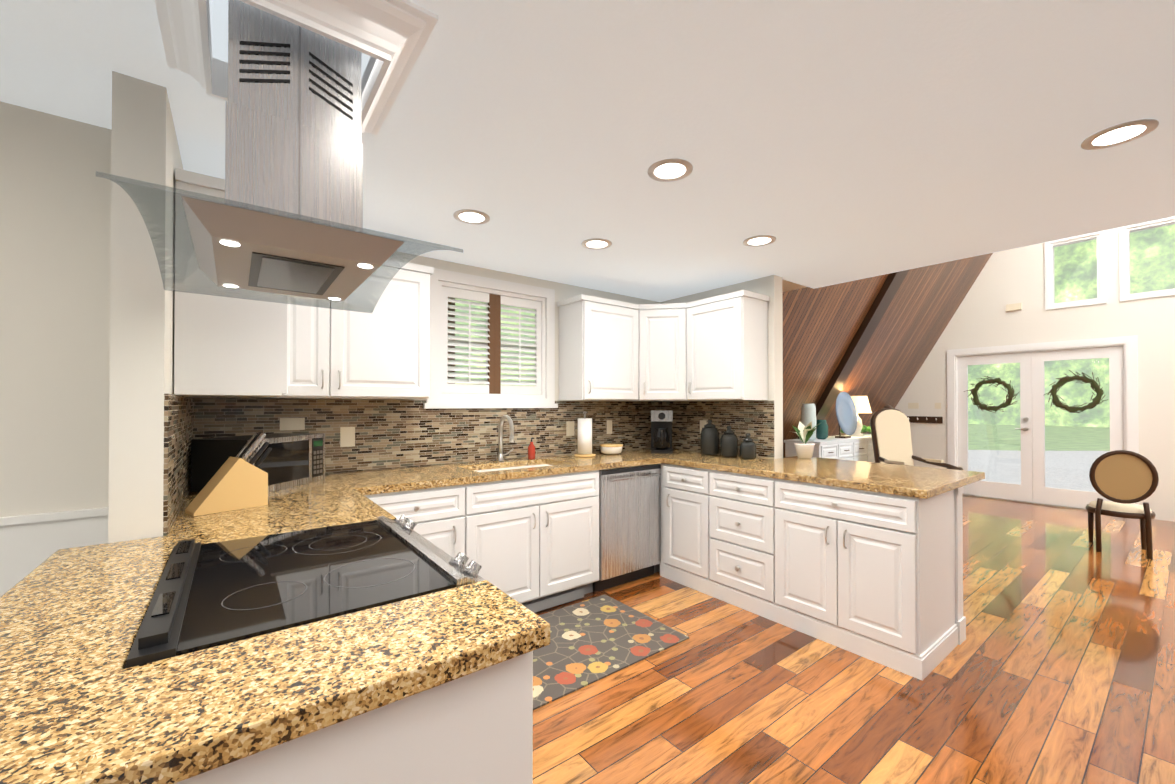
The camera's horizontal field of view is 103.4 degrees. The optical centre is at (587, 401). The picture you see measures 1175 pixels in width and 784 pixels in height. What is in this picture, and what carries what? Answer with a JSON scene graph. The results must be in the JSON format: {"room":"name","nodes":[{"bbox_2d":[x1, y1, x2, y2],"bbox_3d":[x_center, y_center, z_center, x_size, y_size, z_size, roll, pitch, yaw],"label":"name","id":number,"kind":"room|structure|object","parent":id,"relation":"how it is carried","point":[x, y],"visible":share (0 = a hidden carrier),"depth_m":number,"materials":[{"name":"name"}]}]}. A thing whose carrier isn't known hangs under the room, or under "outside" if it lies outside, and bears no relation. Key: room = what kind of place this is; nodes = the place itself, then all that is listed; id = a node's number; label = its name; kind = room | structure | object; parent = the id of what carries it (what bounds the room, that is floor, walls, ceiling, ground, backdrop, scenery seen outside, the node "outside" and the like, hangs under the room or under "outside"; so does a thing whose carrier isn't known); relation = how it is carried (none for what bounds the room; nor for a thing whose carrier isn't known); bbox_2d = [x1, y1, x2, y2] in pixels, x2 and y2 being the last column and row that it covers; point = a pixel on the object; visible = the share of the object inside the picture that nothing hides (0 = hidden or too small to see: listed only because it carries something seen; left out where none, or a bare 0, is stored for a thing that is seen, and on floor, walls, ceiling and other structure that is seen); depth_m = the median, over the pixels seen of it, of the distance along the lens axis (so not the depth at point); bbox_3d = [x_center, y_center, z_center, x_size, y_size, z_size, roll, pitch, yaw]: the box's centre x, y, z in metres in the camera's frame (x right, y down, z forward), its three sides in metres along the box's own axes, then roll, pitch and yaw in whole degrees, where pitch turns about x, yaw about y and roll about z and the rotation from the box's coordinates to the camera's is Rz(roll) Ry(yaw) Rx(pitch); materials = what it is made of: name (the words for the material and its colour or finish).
{"room":"kitchen","nodes":[
{"label":"kitchen","id":0,"kind":"room"},
{"bbox_2d":[0,101,111,596],"bbox_3d":[-3.643,0.163,0.266,4.880,2.320,0.145,0,-1,-37],"label":"wall","id":1,"kind":"structure","parent":0,"point":[55,230],"depth_m":1.56,"materials":[{"name":"beige paint"}]},
{"bbox_2d":[108,71,190,542],"bbox_3d":[-1.730,0.176,1.880,0.120,2.320,1.180,0,-1,-37],"label":"wall","id":2,"kind":"structure","parent":0,"point":[144,146],"depth_m":1.42,"materials":[{"name":"white paint"}]},
{"bbox_2d":[163,394,198,534],"bbox_3d":[-1.672,0.199,1.912,0.010,0.442,1.160,0,-1,-37],"label":"tile backsplash","id":3,"kind":"structure","parent":2,"relation":"attached to","point":[181,413],"depth_m":1.69,"materials":[{"name":"brown tile"}]},
{"bbox_2d":[174,168,291,398],"bbox_3d":[-1.422,-0.424,1.870,0.340,0.800,0.303,0,-1,-37],"label":"upper cabinet","id":4,"kind":"object","parent":2,"relation":"attached to","point":[225,347],"depth_m":1.73,"materials":[{"name":"white wood"}]},
{"bbox_2d":[241,251,659,473],"bbox_3d":[-0.714,0.063,3.493,3.690,2.570,0.150,0,-1,-37],"label":"wall","id":5,"kind":"structure","parent":0,"point":[564,291],"depth_m":3.66,"materials":[{"name":"white paint"}]},
{"bbox_2d":[292,296,335,398],"bbox_3d":[-1.575,-0.419,2.528,0.256,0.800,0.335,0,-1,-37],"label":"upper cabinet","id":6,"kind":"object","parent":5,"relation":"attached to","point":[311,326],"depth_m":2.43,"materials":[{"name":"white wood"}]},
{"bbox_2d":[332,259,433,398],"bbox_3d":[-1.259,-0.418,2.769,0.539,0.800,0.335,0,-1,-37],"label":"upper cabinet","id":7,"kind":"object","parent":5,"relation":"attached to","point":[383,353],"depth_m":2.65,"materials":[{"name":"white wood"}]},
{"bbox_2d":[199,398,658,473],"bbox_3d":[-0.666,0.211,3.428,3.450,0.442,0.010,0,-1,-37],"label":"tile backsplash","id":8,"kind":"structure","parent":5,"relation":"attached to","point":[390,434],"depth_m":3.09,"materials":[{"name":"brown tile"}]},
{"bbox_2d":[280,418,304,429],"bbox_3d":[-1.683,0.127,2.643,0.120,0.070,0.004,0,-1,-37],"label":"electrical outlet","id":9,"kind":"object","parent":8,"relation":"attached to","point":[292,423],"visible":1,"depth_m":2.64,"materials":[{"name":"beige plastic"}]},
{"bbox_2d":[340,427,354,446],"bbox_3d":[-1.456,0.213,2.816,0.080,0.120,0.004,0,-1,-37],"label":"electrical outlet","id":10,"kind":"object","parent":8,"relation":"attached to","point":[347,436],"visible":1,"depth_m":2.81,"materials":[{"name":"beige plastic"}]},
{"bbox_2d":[566,421,573,435],"bbox_3d":[-0.141,0.221,3.820,0.080,0.120,0.004,0,-1,-37],"label":"electrical outlet","id":11,"kind":"object","parent":8,"relation":"attached to","point":[569,428],"visible":1,"depth_m":3.81,"materials":[{"name":"beige plastic"}]},
{"bbox_2d":[607,420,611,433],"bbox_3d":[0.193,0.223,4.075,0.060,0.120,0.004,0,-1,-37],"label":"electrical outlet","id":12,"kind":"object","parent":8,"relation":"attached to","point":[609,426],"visible":1,"depth_m":4.07,"materials":[{"name":"beige plastic"}]},
{"bbox_2d":[423,268,557,408],"bbox_3d":[-0.706,-0.427,3.462,1.060,0.950,0.155,0,-1,-37],"label":"window","id":13,"kind":"structure","parent":5,"relation":"in","point":[495,295],"depth_m":3.41,"materials":[{"name":"white wood"}]},
{"bbox_2d":[557,294,639,400],"bbox_3d":[0.100,-0.410,3.807,0.580,0.800,0.335,0,-1,-37],"label":"upper cabinet","id":14,"kind":"object","parent":5,"relation":"attached to","point":[599,338],"depth_m":3.65,"materials":[{"name":"white wood"}]},
{"bbox_2d":[448,297,454,383],"bbox_3d":[-1.273,-0.246,4.220,0.100,3.200,0.100,0,-1,-37],"label":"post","id":15,"kind":"object","parent":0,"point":[450,309],"depth_m":4.19,"materials":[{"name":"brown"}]},
{"bbox_2d":[0,0,1174,301],"bbox_3d":[-0.411,-1.143,-0.487,9.150,0.280,6.560,0,-1,-37],"label":"ceiling","id":16,"kind":"structure","parent":0,"point":[828,142],"depth_m":1.64,"materials":[{"name":"white paint"}]},
{"bbox_2d":[96,0,462,312],"bbox_3d":[-0.803,-0.783,1.268,0.600,0.892,0.900,0,-1,-37],"label":"range hood","id":17,"kind":"object","parent":16,"relation":"hanging from","point":[286,218],"visible":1,"depth_m":1.14,"materials":[{"name":"silver metal"}]},
{"bbox_2d":[154,0,437,135],"bbox_3d":[-0.803,-1.037,1.270,0.570,0.305,0.640,0,-1,-37],"label":"skylight","id":18,"kind":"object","parent":16,"relation":"attached to","point":[390,37],"depth_m":1.18,"materials":[{"name":"white"}]},
{"bbox_2d":[453,209,489,224],"bbox_3d":[-0.612,-0.977,2.453,0.190,0.005,0.190,0,-1,-37],"label":"recessed light","id":19,"kind":"object","parent":16,"relation":"in","point":[470,216],"visible":1,"depth_m":2.44,"materials":[{"name":"white glass"}]},
{"bbox_2d":[581,238,611,249],"bbox_3d":[0.056,-0.973,2.862,0.190,0.005,0.190,0,-1,-37],"label":"recessed light","id":20,"kind":"object","parent":16,"relation":"in","point":[596,243],"visible":1,"depth_m":2.85,"materials":[{"name":"white"}]},
{"bbox_2d":[647,158,692,181],"bbox_3d":[0.350,-0.980,1.967,0.190,0.005,0.190,0,-1,-37],"label":"recessed light","id":21,"kind":"object","parent":16,"relation":"in","point":[668,169],"visible":1,"depth_m":1.96,"materials":[{"name":"white"}]},
{"bbox_2d":[743,235,775,246],"bbox_3d":[1.041,-0.974,2.809,0.190,0.005,0.190,0,-1,-37],"label":"recessed light","id":22,"kind":"object","parent":16,"relation":"in","point":[758,241],"visible":1,"depth_m":2.79,"materials":[{"name":"white glass"}]},
{"bbox_2d":[1081,119,1158,149],"bbox_3d":[1.956,-0.982,1.709,0.190,0.005,0.190,0,-1,-37],"label":"recessed light","id":23,"kind":"object","parent":16,"relation":"in","point":[1116,134],"visible":1,"depth_m":1.70,"materials":[{"name":"white"}]},
{"bbox_2d":[660,275,782,458],"bbox_3d":[0.917,0.194,4.297,0.120,2.320,1.830,0,-1,-37],"label":"wall","id":24,"kind":"structure","parent":0,"point":[770,286],"depth_m":3.58,"materials":[{"name":"white paint"}]},
{"bbox_2d":[640,303,683,400],"bbox_3d":[0.649,-0.408,4.056,0.595,0.800,0.605,0,-1,-37],"label":"upper cabinet","id":25,"kind":"object","parent":24,"relation":"attached to","point":[673,312],"depth_m":3.81,"materials":[{"name":"white wood"}]},
{"bbox_2d":[659,400,774,458],"bbox_3d":[1.066,0.215,3.995,0.010,0.442,1.170,0,-1,-37],"label":"tile backsplash","id":26,"kind":"structure","parent":24,"relation":"attached to","point":[756,418],"depth_m":3.88,"materials":[{"name":"brown tile"}]},
{"bbox_2d":[700,420,706,433],"bbox_3d":[1.011,0.222,4.054,0.004,0.120,0.070,0,-1,-37],"label":"electrical outlet","id":27,"kind":"object","parent":26,"relation":"attached to","point":[702,423],"visible":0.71,"depth_m":4.06,"materials":[{"name":"beige plastic"}]},
{"bbox_2d":[684,290,768,400],"bbox_3d":[1.096,-0.411,3.684,0.335,0.800,0.530,0,-1,-37],"label":"upper cabinet","id":28,"kind":"object","parent":24,"relation":"attached to","point":[726,335],"depth_m":3.52,"materials":[{"name":"white wood"}]},
{"bbox_2d":[782,279,805,291],"bbox_3d":[2.812,-2.521,2.387,0.550,3.080,7.200,0,-1,-37],"label":"wall","id":29,"kind":"structure","parent":0,"point":[788,285],"depth_m":3.90,"materials":[{"name":"white paint"}]},
{"bbox_2d":[533,495,1174,783],"bbox_3d":[0.372,1.389,2.381,13.900,0.100,10.200,0,-1,-37],"label":"floor","id":30,"kind":"structure","parent":0,"point":[1057,666],"depth_m":2.14,"materials":[{"name":"brown wood"}]},
{"bbox_2d":[126,515,484,667],"bbox_3d":[-0.675,0.858,1.214,0.669,0.946,0.738,0,-1,-37],"label":"range","id":31,"kind":"object","parent":30,"relation":"on","point":[209,595],"visible":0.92,"depth_m":1.06,"materials":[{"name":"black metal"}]},
{"bbox_2d":[192,652,532,783],"bbox_3d":[-0.422,0.890,0.792,0.635,0.875,0.232,0,-1,-37],"label":"base cabinet","id":32,"kind":"object","parent":30,"relation":"on","point":[478,730],"depth_m":0.77,"materials":[{"name":"white wood"}]},
{"bbox_2d":[0,488,549,783],"bbox_3d":[-0.948,0.436,1.304,0.865,0.040,1.769,0,-1,-37],"label":"countertop","id":33,"kind":"structure","parent":32,"relation":"on","point":[72,711],"depth_m":0.74,"materials":[{"name":"beige stone"}]},
{"bbox_2d":[185,432,271,515],"bbox_3d":[-1.399,0.270,1.829,0.100,0.298,0.269,0,-1,35],"label":"knife block","id":34,"kind":"object","parent":33,"relation":"on","point":[239,481],"visible":1,"depth_m":1.81,"materials":[{"name":"brown wood"}]},
{"bbox_2d":[364,480,467,563],"bbox_3d":[-1.096,0.904,2.701,0.550,0.875,0.625,0,-1,-37],"label":"base cabinet","id":35,"kind":"object","parent":30,"relation":"on","point":[440,511],"depth_m":2.53,"materials":[{"name":"white wood"}]},
{"bbox_2d":[468,464,603,611],"bbox_3d":[-0.488,0.908,3.165,0.980,0.875,0.625,0,-1,-37],"label":"base cabinet","id":36,"kind":"object","parent":30,"relation":"on","point":[537,537],"depth_m":2.92,"materials":[{"name":"white wood"}]},
{"bbox_2d":[184,448,695,503],"bbox_3d":[-0.472,0.451,3.173,3.436,0.040,0.623,0,-1,-37],"label":"countertop","id":37,"kind":"structure","parent":36,"relation":"on","point":[372,480],"depth_m":2.83,"materials":[{"name":"beige stone"}]},
{"bbox_2d":[191,433,324,491],"bbox_3d":[-1.621,0.298,2.325,0.303,0.250,0.480,0,0,8],"label":"microwave","id":38,"kind":"object","parent":37,"relation":"on","point":[292,459],"visible":0.79,"depth_m":2.22,"materials":[{"name":"black plastic"}]},
{"bbox_2d":[528,437,534,458],"bbox_3d":[-0.421,0.350,3.493,0.056,0.164,0.058,0,-1,-37],"label":"soap bottle","id":39,"kind":"object","parent":37,"relation":"on","point":[531,450],"visible":1,"depth_m":3.47,"materials":[{"name":"red plastic"}]},
{"bbox_2d":[574,411,594,456],"bbox_3d":[-0.021,0.254,3.712,0.170,0.360,0.170,0,-1,-37],"label":"paper towel","id":40,"kind":"object","parent":37,"relation":"on","point":[584,436],"visible":1,"depth_m":3.66,"materials":[{"name":"white paper"}]},
{"bbox_2d":[600,443,622,454],"bbox_3d":[0.198,0.393,3.853,0.194,0.083,0.194,0,-1,-37],"label":"lidded bowl","id":41,"kind":"object","parent":37,"relation":"on","point":[611,449],"visible":1,"depth_m":3.78,"materials":[{"name":"white ceramic"}]},
{"bbox_2d":[651,410,672,453],"bbox_3d":[0.635,0.256,3.980,0.180,0.360,0.257,0,0,8],"label":"coffee maker","id":42,"kind":"object","parent":37,"relation":"on","point":[661,431],"visible":1,"depth_m":3.90,"materials":[{"name":"black plastic"}]},
{"bbox_2d":[533,594,688,709],"bbox_3d":[-0.092,1.336,2.586,1.110,0.008,0.750,0,-1,-37],"label":"rug","id":43,"kind":"object","parent":30,"relation":"on","point":[593,640],"visible":0.57,"depth_m":2.54,"materials":[{"name":"fabric"}]},
{"bbox_2d":[593,464,660,591],"bbox_3d":[0.173,0.915,3.601,0.592,0.868,0.626,0,-1,-37],"label":"dishwasher","id":44,"kind":"object","parent":30,"relation":"on","point":[630,524],"visible":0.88,"depth_m":3.38,"materials":[{"name":"silver metal"}]},
{"bbox_2d":[608,464,659,572],"bbox_3d":[0.629,0.915,4.030,0.645,0.875,0.605,0,-1,-37],"label":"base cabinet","id":45,"kind":"object","parent":30,"relation":"on","point":[656,567],"depth_m":3.67,"materials":[{"name":"white"}]},
{"bbox_2d":[660,460,711,595],"bbox_3d":[0.973,0.911,3.579,0.645,0.875,0.530,0,-1,-37],"label":"base cabinet","id":46,"kind":"object","parent":30,"relation":"on","point":[686,489],"depth_m":3.38,"materials":[{"name":"white wood"}]},
{"bbox_2d":[712,468,771,619],"bbox_3d":[1.264,0.908,3.198,0.645,0.875,0.430,0,-1,-37],"label":"base cabinet","id":47,"kind":"object","parent":30,"relation":"on","point":[741,501],"depth_m":3.01,"materials":[{"name":"white wood"}]},
{"bbox_2d":[784,434,874,461],"bbox_3d":[3.225,0.906,5.817,2.040,0.920,0.446,0,-1,-37],"label":"sideboard","id":48,"kind":"object","parent":30,"relation":"on","point":[853,448],"visible":0.29,"depth_m":5.41,"materials":[{"name":"white paint"}]},
{"bbox_2d":[801,404,815,440],"bbox_3d":[2.524,0.231,5.290,0.160,0.420,0.158,0,-1,-37],"label":"vase","id":49,"kind":"object","parent":48,"relation":"on","point":[808,413],"visible":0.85,"depth_m":5.23,"materials":[{"name":"grey ceramic"}]},
{"bbox_2d":[816,420,828,438],"bbox_3d":[2.762,0.327,5.472,0.150,0.230,0.150,0,-1,-37],"label":"vase","id":50,"kind":"object","parent":48,"relation":"on","point":[822,429],"visible":0.94,"depth_m":5.42,"materials":[{"name":"teal ceramic"}]},
{"bbox_2d":[835,392,856,437],"bbox_3d":[3.160,0.159,5.709,0.544,0.571,0.147,0,-1,-37],"label":"decorative plate","id":51,"kind":"object","parent":48,"relation":"on","point":[846,413],"visible":1,"depth_m":5.71,"materials":[{"name":"blue ceramic"}]},
{"bbox_2d":[840,425,870,432],"bbox_3d":[3.627,0.370,6.137,0.735,0.117,0.296,0,-1,-37],"label":"decoration","id":52,"kind":"object","parent":48,"relation":"on","point":[865,429],"visible":0.35,"depth_m":6.18,"materials":[{"name":"green plant"}]},
{"bbox_2d":[851,396,871,436],"bbox_3d":[3.490,0.186,6.003,0.330,0.520,0.330,0,-1,-37],"label":"table lamp","id":53,"kind":"object","parent":48,"relation":"on","point":[862,404],"visible":0.67,"depth_m":5.89,"materials":[{"name":"white fabric"}]},
{"bbox_2d":[772,476,965,680],"bbox_3d":[1.633,0.905,2.729,0.662,0.875,0.762,0,-1,-37],"label":"base cabinet","id":54,"kind":"object","parent":30,"relation":"on","point":[862,558],"depth_m":2.47,"materials":[{"name":"white wood"}]},
{"bbox_2d":[660,452,983,499],"bbox_3d":[1.490,0.451,3.194,1.005,0.040,1.724,0,-1,-37],"label":"countertop","id":55,"kind":"structure","parent":54,"relation":"on","point":[926,482],"depth_m":2.81,"materials":[{"name":"beige stone"}]},
{"bbox_2d":[701,420,718,455],"bbox_3d":[1.004,0.290,3.803,0.150,0.288,0.150,0,-1,-37],"label":"canister","id":56,"kind":"object","parent":55,"relation":"on","point":[709,439],"visible":1,"depth_m":3.74,"materials":[{"name":"grey ceramic"}]},
{"bbox_2d":[720,426,737,457],"bbox_3d":[1.117,0.312,3.656,0.132,0.243,0.132,0,-1,-37],"label":"canister","id":57,"kind":"object","parent":55,"relation":"on","point":[728,443],"visible":1,"depth_m":3.61,"materials":[{"name":"grey ceramic"}]},
{"bbox_2d":[740,433,755,458],"bbox_3d":[1.220,0.336,3.520,0.116,0.193,0.116,0,-1,-37],"label":"canister","id":58,"kind":"object","parent":55,"relation":"on","point":[747,447],"visible":1,"depth_m":3.48,"materials":[{"name":"grey ceramic"}]},
{"bbox_2d":[792,421,818,458],"bbox_3d":[1.688,0.288,3.581,0.238,0.289,0.250,0,-1,-37],"label":"potted plant","id":59,"kind":"object","parent":55,"relation":"on","point":[804,449],"visible":1,"depth_m":3.53,"materials":[{"name":"white ceramic"}]},
{"bbox_2d":[870,405,962,469],"bbox_3d":[3.734,0.704,5.327,0.630,1.336,0.677,0,0,-17],"label":"armchair","id":60,"kind":"object","parent":30,"relation":"on","point":[890,433],"visible":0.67,"depth_m":5.52,"materials":[{"name":"beige fabric"}]},
{"bbox_2d":[1085,450,1158,559],"bbox_3d":[4.854,0.891,4.219,0.474,0.931,0.448,0,-1,-37],"label":"dining chair","id":61,"kind":"object","parent":30,"relation":"on","point":[1122,480],"visible":1,"depth_m":4.10,"materials":[{"name":"brown wood"}]},
{"bbox_2d":[782,253,992,457],"bbox_3d":[3.453,-1.374,5.411,5.250,5.542,3.264,0,-1,-37],"label":"wall","id":62,"kind":"structure","parent":0,"point":[874,340],"depth_m":5.72,"materials":[{"name":"brown wood"}]},
{"bbox_2d":[895,228,1174,521],"bbox_3d":[6.571,-1.336,5.530,0.150,5.400,7.950,0,-1,-37],"label":"wall","id":63,"kind":"structure","parent":0,"point":[982,317],"depth_m":6.12,"materials":[{"name":"white paint"}]},
{"bbox_2d":[908,403,918,408],"bbox_3d":[5.123,0.062,7.289,0.004,0.090,0.140,0,-1,-37],"label":"light switch","id":64,"kind":"object","parent":63,"relation":"attached to","point":[913,405],"visible":1,"depth_m":7.29,"materials":[{"name":"beige plastic"}]},
{"bbox_2d":[907,416,942,422],"bbox_3d":[5.141,0.277,7.213,0.066,0.100,0.620,0,-1,-37],"label":"rail","id":65,"kind":"object","parent":63,"relation":"attached to","point":[921,419],"visible":0.81,"depth_m":7.16,"materials":[{"name":"brown wood"}]},
{"bbox_2d":[935,403,940,408],"bbox_3d":[5.317,0.060,7.034,0.004,0.090,0.080,0,-1,-37],"label":"light switch","id":66,"kind":"object","parent":63,"relation":"attached to","point":[937,405],"visible":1,"depth_m":7.03,"materials":[{"name":"beige plastic"}]},
{"bbox_2d":[1006,303,1021,310],"bbox_3d":[5.835,-1.295,6.345,0.030,0.090,0.160,0,-1,-37],"label":"vent box","id":67,"kind":"object","parent":63,"relation":"attached to","point":[1013,307],"visible":0.86,"depth_m":6.34,"materials":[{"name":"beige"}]},
{"bbox_2d":[947,216,1174,510],"bbox_3d":[6.337,-0.377,5.800,0.186,3.485,2.965,0,-1,-37],"label":"door frame","id":68,"kind":"structure","parent":63,"relation":"attached to","point":[1121,353],"depth_m":6.08,"materials":[{"name":"white wood"}]},
{"bbox_2d":[963,376,1018,412],"bbox_3d":[5.673,-0.104,6.517,0.123,0.534,0.612,0,-1,-37],"label":"wreath","id":69,"kind":"object","parent":68,"relation":"hanging from","point":[983,406],"visible":1,"depth_m":6.52,"materials":[{"name":"green"}]},
{"bbox_2d":[1044,370,1105,412],"bbox_3d":[6.157,-0.132,5.864,0.146,0.560,0.577,0,-1,-37],"label":"wreath","id":70,"kind":"object","parent":68,"relation":"hanging from","point":[1061,382],"visible":1,"depth_m":5.87,"materials":[{"name":"green plant"}]},
{"label":"outside","id":71,"kind":"structure","parent":0,"visible":0},
{"bbox_2d":[455,298,535,394],"bbox_3d":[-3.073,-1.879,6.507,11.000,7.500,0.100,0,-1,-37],"label":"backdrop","id":72,"kind":"structure","parent":71,"point":[482,325],"depth_m":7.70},
{"bbox_2d":[968,424,1109,491],"bbox_3d":[19.661,1.514,15.973,33.340,0.100,62.000,0,-1,-37],"label":"ground","id":73,"kind":"structure","parent":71,"point":[1056,455],"depth_m":13.18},
{"bbox_2d":[968,224,1174,427],"bbox_3d":[32.951,-7.227,26.187,0.100,18.500,62.000,0,-1,-37],"label":"trees","id":74,"kind":"object","parent":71,"point":[1080,390],"depth_m":28.99,"materials":[{"name":"green plant"}]}
]}

